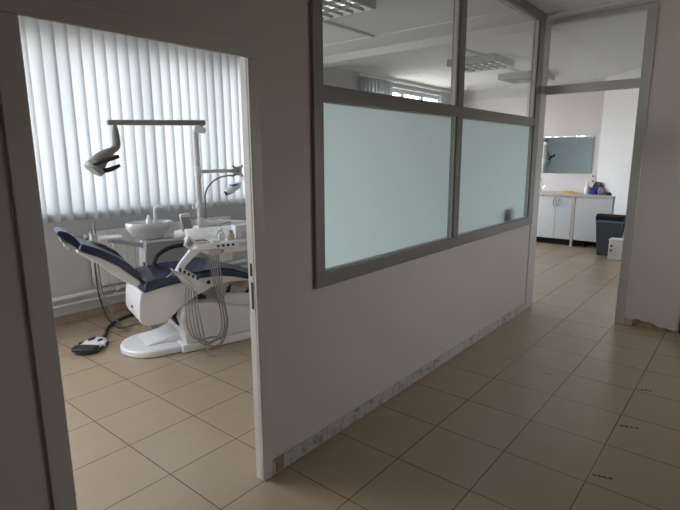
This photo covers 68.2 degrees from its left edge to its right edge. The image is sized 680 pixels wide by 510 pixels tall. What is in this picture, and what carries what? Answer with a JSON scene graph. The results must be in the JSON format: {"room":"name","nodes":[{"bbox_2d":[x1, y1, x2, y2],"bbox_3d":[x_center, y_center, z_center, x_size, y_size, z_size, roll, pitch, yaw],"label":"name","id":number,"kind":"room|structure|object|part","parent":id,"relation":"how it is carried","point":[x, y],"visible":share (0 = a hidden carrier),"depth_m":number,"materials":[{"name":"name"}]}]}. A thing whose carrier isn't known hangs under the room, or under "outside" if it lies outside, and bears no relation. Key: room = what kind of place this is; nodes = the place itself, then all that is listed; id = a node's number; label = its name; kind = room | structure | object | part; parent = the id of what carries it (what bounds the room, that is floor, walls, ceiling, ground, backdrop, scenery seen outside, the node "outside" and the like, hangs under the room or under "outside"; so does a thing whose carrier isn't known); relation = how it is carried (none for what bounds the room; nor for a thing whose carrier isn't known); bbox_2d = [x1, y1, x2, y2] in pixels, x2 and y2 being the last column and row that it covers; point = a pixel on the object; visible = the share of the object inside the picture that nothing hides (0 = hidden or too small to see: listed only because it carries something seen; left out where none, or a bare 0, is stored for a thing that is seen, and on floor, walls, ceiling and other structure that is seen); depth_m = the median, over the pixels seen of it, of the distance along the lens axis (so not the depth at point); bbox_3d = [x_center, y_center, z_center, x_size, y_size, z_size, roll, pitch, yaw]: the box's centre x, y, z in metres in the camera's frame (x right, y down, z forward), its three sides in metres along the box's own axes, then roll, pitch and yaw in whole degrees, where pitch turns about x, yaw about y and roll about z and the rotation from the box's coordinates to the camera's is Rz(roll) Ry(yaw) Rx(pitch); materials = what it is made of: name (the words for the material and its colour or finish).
{"room":"dental clinic","nodes":[
{"label":"dental clinic","id":0,"kind":"room"},
{"bbox_2d":[43,67,449,316],"bbox_3d":[-0.678,-1.287,7.320,0.240,2.930,13.400,9,14,39],"label":"wall","id":1,"kind":"structure","parent":0,"point":[70,272],"depth_m":5.11,"materials":[{"name":"paint"}]},
{"bbox_2d":[54,281,238,325],"bbox_3d":[-1.124,0.255,6.862,0.012,0.085,11.370,9,14,39],"label":"baseboard","id":2,"kind":"structure","parent":1,"relation":"attached to","point":[81,315],"depth_m":5.14,"materials":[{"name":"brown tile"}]},
{"bbox_2d":[52,258,247,301],"bbox_3d":[-1.155,0.047,6.734,0.070,0.054,11.100,9,14,39],"label":"pipe","id":3,"kind":"object","parent":1,"relation":"attached to","point":[115,286],"visible":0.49,"depth_m":5.11,"materials":[{"name":"metal"}]},
{"bbox_2d":[53,264,247,308],"bbox_3d":[-1.159,0.122,6.752,0.061,0.036,11.100,9,14,39],"label":"pipe","id":4,"kind":"object","parent":1,"relation":"attached to","point":[244,265],"visible":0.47,"depth_m":5.09,"materials":[{"name":"metal"}]},
{"bbox_2d":[82,216,232,286],"bbox_3d":[-1.968,-0.083,5.675,0.106,0.556,1.804,9,14,39],"label":"radiator","id":5,"kind":"object","parent":1,"relation":"attached to","point":[130,254],"visible":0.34,"depth_m":5.24,"materials":[{"name":"metal"}]},
{"bbox_2d":[87,216,230,233],"bbox_3d":[-1.944,-0.351,5.644,0.072,0.017,1.738,9,14,39],"label":"grille","id":6,"kind":"object","parent":5,"relation":"attached to","point":[176,224],"depth_m":5.24,"materials":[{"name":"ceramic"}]},
{"bbox_2d":[357,73,450,103],"bbox_3d":[1.327,-2.183,9.313,0.100,1.895,3.260,9,14,39],"label":"vertical blind","id":7,"kind":"object","parent":1,"relation":"attached to","point":[370,83],"visible":0.16,"depth_m":8.44,"materials":[{"name":"fabric"}]},
{"bbox_2d":[393,89,438,101],"bbox_3d":[1.196,-2.137,9.407,0.221,1.830,2.860,9,14,39],"label":"window","id":8,"kind":"structure","parent":1,"relation":"in","point":[401,93],"depth_m":9.64,"materials":[{"name":"plastic"}]},
{"bbox_2d":[323,21,559,68],"bbox_3d":[0.855,-2.501,6.089,3.374,0.088,0.300,9,14,39],"label":"beam","id":9,"kind":"structure","parent":1,"relation":"attached to","point":[526,29],"depth_m":5.81,"materials":[{"name":"paint"}]},
{"bbox_2d":[0,0,529,509],"bbox_3d":[-0.541,-0.263,2.121,0.057,2.930,7.800,9,14,39],"label":"wall","id":10,"kind":"structure","parent":0,"point":[333,349],"depth_m":2.58,"materials":[{"name":"paint"}]},
{"bbox_2d":[0,0,272,509],"bbox_3d":[-0.693,0.180,2.015,0.060,2.105,1.010,9,14,39],"label":"door frame","id":11,"kind":"structure","parent":10,"relation":"in","point":[14,104],"depth_m":1.69,"materials":[{"name":"paint"}]},
{"bbox_3d":[-0.974,0.290,1.655,0.014,2.030,0.075,9,14,39],"label":"casing","id":12,"kind":"part","parent":11,"relation":"part of","materials":[{"name":"paint"}]},
{"bbox_3d":[-0.413,0.193,2.369,0.012,0.130,0.004,9,14,39],"label":"strike plate","id":13,"kind":"part","parent":11,"relation":"part of","materials":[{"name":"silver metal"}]},
{"bbox_3d":[-0.374,0.147,2.368,0.014,2.030,0.060,9,14,39],"label":"casing","id":14,"kind":"part","parent":11,"relation":"part of","materials":[{"name":"paint"}]},
{"bbox_2d":[276,454,283,471],"bbox_3d":[-0.312,1.082,2.611,0.004,0.076,0.053,9,14,39],"label":"baseboard","id":15,"kind":"structure","parent":10,"relation":"attached to","point":[279,460],"depth_m":2.61,"materials":[{"name":"beige tile"}]},
{"bbox_2d":[323,9,517,47],"bbox_3d":[0.417,-2.440,5.597,3.329,0.012,0.060,9,14,39],"label":"trim","id":16,"kind":"structure","parent":10,"relation":"attached to","point":[512,10],"depth_m":5.24,"materials":[{"name":"paint"}]},
{"bbox_2d":[309,0,545,288],"bbox_3d":[0.894,-1.058,3.732,0.067,2.008,3.295,9,14,39],"label":"window","id":17,"kind":"structure","parent":10,"relation":"in","point":[396,180],"depth_m":3.33,"materials":[{"name":"glass"}]},
{"bbox_3d":[0.355,-0.460,3.198,0.004,0.892,1.472,9,14,39],"label":"frosted pane","id":18,"kind":"part","parent":17,"relation":"part of","materials":[{"name":"white glass"}]},
{"bbox_3d":[0.899,-0.111,3.919,0.067,0.078,3.295,9,14,39],"label":"rail","id":19,"kind":"part","parent":17,"relation":"part of","materials":[{"name":"metal"}]},
{"bbox_3d":[0.876,-1.056,3.710,0.059,0.074,3.092,9,14,39],"label":"rail","id":20,"kind":"part","parent":17,"relation":"part of","materials":[{"name":"metal"}]},
{"bbox_3d":[1.366,-0.702,4.399,0.004,0.892,1.535,9,14,39],"label":"frosted pane","id":21,"kind":"part","parent":17,"relation":"part of","materials":[{"name":"white glass"}]},
{"bbox_3d":[0.889,-2.003,3.546,0.067,0.080,3.295,9,14,39],"label":"rail","id":22,"kind":"part","parent":17,"relation":"part of","materials":[{"name":"metal"}]},
{"bbox_2d":[56,242,679,509],"bbox_3d":[1.665,0.721,4.960,6.844,0.120,14.600,9,14,39],"label":"floor","id":23,"kind":"structure","parent":0,"point":[485,429],"depth_m":3.06,"materials":[{"name":"tile"}]},
{"bbox_2d":[71,313,133,355],"bbox_3d":[-2.099,0.692,4.728,0.459,0.063,1.173,4,12,19],"label":"foot pedal","id":24,"kind":"object","parent":23,"relation":"on","point":[94,344],"visible":0.88,"depth_m":4.29,"materials":[{"name":"black plastic"}]},
{"bbox_2d":[89,217,142,328],"bbox_3d":[-1.982,0.173,4.633,0.268,1.113,0.613,4,12,21],"label":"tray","id":25,"kind":"object","parent":23,"relation":"on","point":[116,239],"visible":0.74,"depth_m":4.47,"materials":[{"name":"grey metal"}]},
{"bbox_2d":[98,235,121,240],"bbox_3d":[-2.038,-0.152,4.444,0.223,0.020,0.199,-8,13,-33],"label":"tray","id":26,"kind":"object","parent":25,"relation":"on","point":[108,237],"depth_m":4.40,"materials":[{"name":"white plastic"}]},
{"bbox_3d":[-1.935,-0.110,4.578,0.062,0.138,0.364,9,15,40],"label":"arm","id":27,"kind":"part","parent":25,"relation":"part of"},
{"bbox_2d":[53,227,250,357],"bbox_3d":[-1.413,0.231,4.412,1.822,1.084,0.654,-8,13,-33],"label":"dental chair","id":28,"kind":"object","parent":23,"relation":"on","point":[153,298],"visible":0.8,"depth_m":4.22,"materials":[{"name":"white plastic"}]},
{"bbox_2d":[53,227,79,248],"bbox_3d":[-2.090,-0.130,3.846,0.160,0.151,0.270,-8,13,-33],"label":"cushion","id":29,"kind":"object","parent":28,"relation":"on","point":[68,240],"depth_m":3.75,"materials":[{"name":"blue leather"}]},
{"bbox_2d":[74,236,141,279],"bbox_3d":[-1.877,0.024,4.023,0.417,0.329,0.490,-8,13,-33],"label":"backrest cushion","id":30,"kind":"object","parent":28,"relation":"on","point":[99,253],"depth_m":3.86,"materials":[{"name":"blue leather"}]},
{"bbox_3d":[-1.603,0.764,4.356,0.560,0.062,0.550,-8,13,-33],"label":"plate","id":31,"kind":"part","parent":28,"relation":"part of","materials":[{"name":"white plastic"}]},
{"bbox_3d":[-1.538,0.014,4.662,0.408,0.233,0.038,-8,13,-33],"label":"armrest","id":32,"kind":"part","parent":28,"relation":"part of","materials":[{"name":"black plastic"}]},
{"bbox_2d":[135,257,248,292],"bbox_3d":[-1.205,0.185,4.519,1.212,0.242,0.570,-8,13,-33],"label":"seat cushion","id":33,"kind":"object","parent":28,"relation":"on","point":[152,278],"depth_m":4.26,"materials":[{"name":"blue leather"}]},
{"bbox_2d":[125,205,245,329],"bbox_3d":[-1.450,0.079,4.968,1.208,1.168,0.364,-8,13,-33],"label":"dental spittoon unit","id":34,"kind":"object","parent":23,"relation":"on","point":[155,235],"visible":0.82,"depth_m":4.70,"materials":[{"name":"white ceramic"}]},
{"bbox_2d":[125,220,170,239],"bbox_3d":[-1.769,-0.230,4.664,0.416,0.158,0.291,-8,13,-33],"label":"basin","id":35,"kind":"object","parent":34,"relation":"in","point":[145,229],"depth_m":4.57,"materials":[{"name":"ceramic"}]},
{"bbox_2d":[153,205,162,222],"bbox_3d":[-1.730,-0.376,4.777,0.098,0.198,0.039,-4,12,-18],"label":"faucet","id":36,"kind":"object","parent":34,"relation":"on","point":[155,220],"depth_m":4.76,"materials":[{"name":"metal"}]},
{"bbox_2d":[84,120,243,227],"bbox_3d":[-1.542,-0.639,4.639,1.443,1.205,0.278,-8,13,-33],"label":"light","id":37,"kind":"object","parent":34,"relation":"on","point":[97,163],"depth_m":4.66,"materials":[{"name":"grey metal"}]},
{"bbox_3d":[-1.996,-0.788,4.210,0.276,0.107,0.100,0,11,3],"label":"handle","id":38,"kind":"part","parent":37,"relation":"part of","materials":[{"name":"black plastic"}]},
{"bbox_3d":[-1.989,-0.742,4.300,0.201,0.073,0.070,-3,12,-15],"label":"handle","id":39,"kind":"part","parent":37,"relation":"part of","materials":[{"name":"black plastic"}]},
{"bbox_3d":[-1.957,-1.008,4.341,0.101,0.263,0.071,-8,13,-33],"label":"drop arm","id":40,"kind":"part","parent":37,"relation":"part of","materials":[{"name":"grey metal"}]},
{"bbox_2d":[197,217,204,224],"bbox_3d":[-1.367,-0.334,4.923,0.076,0.075,0.076,-8,13,-33],"label":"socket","id":41,"kind":"object","parent":37,"relation":"attached to","point":[200,220],"depth_m":4.89,"materials":[{"name":"white plastic"}]},
{"bbox_3d":[-1.213,-0.824,4.935,0.317,0.034,0.030,-8,13,-33],"label":"arm","id":42,"kind":"part","parent":37,"relation":"part of"},
{"bbox_3d":[-1.158,-0.634,4.989,0.424,0.517,0.066,-8,13,-33],"label":"screen bracket","id":43,"kind":"part","parent":37,"relation":"part of","materials":[{"name":"grey metal"}]},
{"bbox_3d":[-1.055,-0.702,4.994,0.211,0.211,0.076,-8,13,-33],"label":"curing light","id":44,"kind":"part","parent":37,"relation":"part of","materials":[{"name":"white plastic"}]},
{"bbox_3d":[-1.036,-0.844,5.035,0.125,0.125,0.061,-8,13,-33],"label":"mount plate","id":45,"kind":"part","parent":37,"relation":"part of","materials":[{"name":"grey metal"}]},
{"bbox_3d":[-1.478,-0.303,4.850,0.105,0.133,0.007,-8,13,-33],"label":"display panel","id":46,"kind":"part","parent":34,"relation":"part of","materials":[{"name":"grey plastic"}]},
{"bbox_3d":[-1.114,-0.318,5.015,0.524,0.082,0.077,-4,12,-17],"label":"swing arm","id":47,"kind":"part","parent":34,"relation":"part of"},
{"bbox_2d":[166,225,246,355],"bbox_3d":[-0.972,0.239,4.532,0.779,1.006,1.307,-1,11,-2],"label":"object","id":48,"kind":"object","parent":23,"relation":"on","point":[191,282],"visible":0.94,"depth_m":4.08,"materials":[{"name":"plastic"}]},
{"bbox_3d":[-1.202,0.049,3.990,0.231,0.197,0.040,-8,13,-33],"label":"holder arm","id":49,"kind":"part","parent":48,"relation":"part of"},
{"bbox_3d":[-1.182,-0.098,3.962,0.109,0.121,0.014,-8,13,-33],"label":"handle frame","id":50,"kind":"part","parent":48,"relation":"part of","materials":[{"name":"white plastic"}]},
{"bbox_2d":[195,239,209,243],"bbox_3d":[-1.151,-0.109,4.084,0.145,0.014,0.125,-8,13,-33],"label":"steel tray","id":51,"kind":"object","parent":48,"relation":"on","point":[200,241],"visible":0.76,"depth_m":4.11,"materials":[{"name":"silver metal"}]},
{"bbox_2d":[209,248,220,255],"bbox_3d":[-1.027,-0.029,4.081,0.089,0.049,0.085,-8,13,-33],"label":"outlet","id":52,"kind":"object","parent":48,"relation":"attached to","point":[212,251],"depth_m":4.05,"materials":[{"name":"white plastic"}]},
{"bbox_2d":[184,225,246,254],"bbox_3d":[-0.991,-0.142,4.355,0.637,0.163,0.799,9,14,39],"label":"tray","id":53,"kind":"object","parent":48,"relation":"on","point":[208,233],"depth_m":4.18,"materials":[{"name":"plastic"}]},
{"bbox_2d":[217,221,230,240],"bbox_3d":[-0.964,-0.199,4.169,0.122,0.156,0.063,-8,13,-33],"label":"pump bottle","id":54,"kind":"object","parent":48,"relation":"on","point":[220,235],"visible":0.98,"depth_m":4.14,"materials":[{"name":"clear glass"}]},
{"bbox_2d":[227,230,234,239],"bbox_3d":[-0.916,-0.169,4.208,0.062,0.081,0.061,-8,13,-33],"label":"medicine bottle","id":55,"kind":"object","parent":48,"relation":"on","point":[230,236],"visible":1,"depth_m":4.19,"materials":[{"name":"white plastic"}]},
{"bbox_2d":[231,223,246,238],"bbox_3d":[-0.838,-0.208,4.319,0.165,0.114,0.098,-8,13,-33],"label":"glove box","id":56,"kind":"object","parent":48,"relation":"on","point":[239,230],"visible":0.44,"depth_m":4.26,"materials":[{"name":"white cardboard"}]},
{"bbox_3d":[-0.796,-0.180,4.294,0.100,0.050,0.002,-8,13,-33],"label":"panel","id":57,"kind":"part","parent":56,"relation":"part of","materials":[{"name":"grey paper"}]},
{"bbox_2d":[536,195,572,244],"bbox_3d":[4.074,-0.674,9.371,0.605,0.886,0.637,9,14,39],"label":"base cabinet","id":58,"kind":"object","parent":23,"relation":"on","point":[554,212],"visible":0.86,"depth_m":9.15,"materials":[{"name":"white wood"}]},
{"bbox_3d":[3.792,-0.707,9.242,0.321,0.762,0.019,9,14,39],"label":"door","id":59,"kind":"part","parent":58,"relation":"part of","materials":[{"name":"white laminate"}]},
{"bbox_3d":[4.026,-0.670,9.053,0.276,0.762,0.019,9,14,39],"label":"door","id":60,"kind":"part","parent":58,"relation":"part of","materials":[{"name":"white laminate"}]},
{"bbox_2d":[569,197,575,245],"bbox_3d":[4.288,-0.627,9.123,0.042,0.886,0.454,9,14,39],"label":"board","id":61,"kind":"object","parent":23,"relation":"on","point":[571,241],"visible":0.36,"depth_m":8.96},
{"bbox_2d":[572,197,613,246],"bbox_3d":[4.580,-0.598,8.972,0.597,0.886,0.580,9,14,39],"label":"base cabinet","id":62,"kind":"object","parent":23,"relation":"on","point":[586,209],"visible":0.76,"depth_m":8.79,"materials":[{"name":"white laminate"}]},
{"bbox_2d":[595,213,625,255],"bbox_3d":[4.377,-0.329,8.152,0.412,0.677,0.247,9,14,39],"label":"waste bin","id":63,"kind":"object","parent":23,"relation":"on","point":[608,226],"visible":0.71,"depth_m":8.07,"materials":[{"name":"grey plastic"}]},
{"bbox_3d":[4.376,-0.611,8.096,0.412,0.102,0.247,9,14,39],"label":"lid","id":64,"kind":"part","parent":63,"relation":"part of","materials":[{"name":"black plastic"}]},
{"bbox_2d":[607,237,622,260],"bbox_3d":[4.360,-0.091,7.856,0.260,0.325,0.213,9,14,39],"label":"bin","id":65,"kind":"object","parent":23,"relation":"on","point":[615,244],"visible":0.62,"depth_m":7.80,"materials":[{"name":"white plastic"}]},
{"bbox_3d":[4.360,-0.237,7.828,0.260,0.027,0.210,9,14,39],"label":"lid","id":66,"kind":"part","parent":65,"relation":"part of","materials":[{"name":"white plastic"}]},
{"bbox_2d":[323,0,646,90],"bbox_3d":[1.649,-2.286,4.367,6.844,0.150,14.600,9,14,39],"label":"ceiling","id":67,"kind":"structure","parent":0,"point":[602,48],"depth_m":5.93,"materials":[{"name":"paint"}]},
{"bbox_2d":[18,15,245,223],"bbox_3d":[-2.067,-1.379,5.277,0.073,1.885,3.570,9,14,39],"label":"vertical blind","id":68,"kind":"object","parent":67,"relation":"hanging from","point":[78,79],"visible":0.73,"depth_m":5.14,"materials":[{"name":"fabric"}]},
{"bbox_2d":[322,0,375,20],"bbox_3d":[-0.186,-2.127,4.224,0.700,0.090,0.700,9,14,39],"label":"ceiling light","id":69,"kind":"object","parent":67,"relation":"attached to","point":[332,9],"visible":0.41,"depth_m":4.29,"materials":[{"name":"white metal"}]},
{"bbox_2d":[323,21,374,37],"bbox_3d":[0.090,-2.365,5.252,0.035,0.022,0.880,9,14,39],"label":"cable trunking","id":70,"kind":"object","parent":67,"relation":"attached to","point":[324,22],"visible":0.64,"depth_m":5.23,"materials":[{"name":"white plastic"}]},
{"bbox_2d":[466,48,483,56],"bbox_3d":[1.576,-2.582,6.312,0.040,0.022,1.020,9,14,39],"label":"cable trunking","id":71,"kind":"object","parent":67,"relation":"attached to","point":[467,50],"visible":0.43,"depth_m":6.49,"materials":[{"name":"white plastic"}]},
{"bbox_2d":[447,53,514,72],"bbox_3d":[1.991,-2.703,7.089,0.700,0.090,0.700,9,14,39],"label":"ceiling light","id":72,"kind":"object","parent":67,"relation":"attached to","point":[494,61],"visible":0.85,"depth_m":6.94,"materials":[{"name":"white metal"}]},
{"bbox_2d":[506,68,522,72],"bbox_3d":[2.587,-2.855,7.668,0.040,0.022,1.040,9,14,39],"label":"cable trunking","id":73,"kind":"object","parent":67,"relation":"attached to","point":[512,69],"visible":0.57,"depth_m":7.81,"materials":[{"name":"white plastic"}]},
{"bbox_2d":[498,71,554,83],"bbox_3d":[3.110,-2.959,8.357,0.700,0.090,0.700,9,14,39],"label":"ceiling light","id":74,"kind":"object","parent":67,"relation":"attached to","point":[525,77],"visible":0.71,"depth_m":8.25,"materials":[{"name":"white metal"}]},
{"bbox_2d":[463,78,605,242],"bbox_3d":[3.630,-1.849,10.054,2.854,2.930,0.150,9,14,39],"label":"wall","id":75,"kind":"structure","parent":0,"point":[572,114],"depth_m":9.42,"materials":[{"name":"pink paint"}]},
{"bbox_2d":[541,136,593,173],"bbox_3d":[4.030,-1.913,9.597,1.480,0.680,0.014,9,14,39],"label":"wall mirror","id":76,"kind":"object","parent":75,"relation":"attached to","point":[561,154],"visible":0.64,"depth_m":9.39,"materials":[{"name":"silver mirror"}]},
{"bbox_2d":[591,174,595,182],"bbox_3d":[4.637,-1.398,9.188,0.070,0.170,0.016,9,14,39],"label":"wall socket","id":77,"kind":"object","parent":75,"relation":"attached to","point":[593,176],"visible":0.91,"depth_m":9.18,"materials":[{"name":"white plastic"}]},
{"bbox_2d":[591,67,640,244],"bbox_3d":[4.220,-1.208,6.790,0.938,2.930,5.104,4,12,22],"label":"wall","id":78,"kind":"structure","parent":0,"point":[620,106],"depth_m":8.37,"materials":[{"name":"paint"}]},
{"bbox_2d":[624,0,679,332],"bbox_3d":[2.966,-0.752,4.510,0.445,2.930,0.135,9,14,39],"label":"wall","id":79,"kind":"structure","parent":0,"point":[653,296],"depth_m":4.53,"materials":[{"name":"paint"}]},
{"bbox_2d":[525,2,658,323],"bbox_3d":[2.343,-0.806,4.874,0.995,2.903,0.200,9,14,39],"label":"door frame","id":80,"kind":"structure","parent":79,"relation":"in","point":[643,83],"depth_m":4.71,"materials":[{"name":"metal"}]},
{"bbox_3d":[1.992,-0.837,5.163,0.085,2.855,0.200,9,14,39],"label":"post","id":81,"kind":"part","parent":80,"relation":"part of","materials":[{"name":"metal"}]},
{"bbox_3d":[2.382,-1.596,4.769,0.828,0.082,0.062,9,14,39],"label":"transom rail","id":82,"kind":"part","parent":80,"relation":"part of","materials":[{"name":"metal"}]},
{"bbox_3d":[2.377,-2.217,4.647,0.995,0.048,0.071,9,14,39],"label":"head rail","id":83,"kind":"part","parent":80,"relation":"part of","materials":[{"name":"metal"}]},
{"bbox_3d":[2.737,-0.738,4.643,0.082,2.855,0.070,9,14,39],"label":"post","id":84,"kind":"part","parent":80,"relation":"part of","materials":[{"name":"metal"}]},
{"bbox_2d":[546,0,660,19],"bbox_3d":[2.329,-2.242,4.583,1.015,0.027,0.200,9,14,39],"label":"trim","id":85,"kind":"structure","parent":79,"relation":"attached to","point":[623,3],"depth_m":4.52,"materials":[{"name":"paint"}]},
{"bbox_2d":[626,318,632,323],"bbox_3d":[2.787,0.632,4.836,0.056,0.055,0.020,9,14,39],"label":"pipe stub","id":86,"kind":"object","parent":79,"relation":"attached to","point":[628,320],"visible":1,"depth_m":4.83,"materials":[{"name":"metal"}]},
{"bbox_2d":[632,319,678,333],"bbox_3d":[2.954,0.666,4.710,0.375,0.071,0.010,9,14,39],"label":"baseboard","id":87,"kind":"structure","parent":79,"relation":"attached to","point":[636,322],"depth_m":4.74,"materials":[{"name":"brown paint"}]},
{"bbox_3d":[3.360,-0.785,9.949,1.235,0.886,0.637,9,14,39],"label":"base cabinet","id":88,"kind":"object","parent":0,"visible":0},
{"bbox_2d":[539,191,614,198],"bbox_3d":[3.850,-1.169,9.481,2.524,0.041,0.635,9,14,39],"label":"countertop","id":89,"kind":"structure","parent":88,"relation":"on","point":[544,193],"depth_m":8.90,"materials":[{"name":"beige laminate"}]},
{"bbox_2d":[584,182,589,193],"bbox_3d":[4.407,-1.196,8.943,0.094,0.216,0.096,9,14,39],"label":"detergent bottle","id":90,"kind":"object","parent":89,"relation":"on","point":[587,187],"visible":0.94,"depth_m":8.91,"materials":[{"name":"plastic"}]},
{"bbox_2d":[590,187,597,194],"bbox_3d":[4.475,-1.130,8.847,0.100,0.122,0.100,9,14,39],"label":"carton","id":91,"kind":"object","parent":89,"relation":"on","point":[593,190],"visible":1,"depth_m":8.81,"materials":[{"name":"blue cardboard"}]},
{"bbox_2d":[592,181,603,193],"bbox_3d":[4.590,-1.200,8.936,0.163,0.224,0.186,-5,12,-25],"label":"cloth bundle","id":92,"kind":"object","parent":89,"relation":"on","point":[596,184],"visible":0.51,"depth_m":8.88,"materials":[{"name":"grey fabric"}]},
{"bbox_2d":[597,187,604,194],"bbox_3d":[4.560,-1.123,8.777,0.126,0.135,0.108,9,14,39],"label":"towel","id":93,"kind":"object","parent":89,"relation":"on","point":[600,191],"visible":1,"depth_m":8.74,"materials":[{"name":"purple fabric"}]}
]}

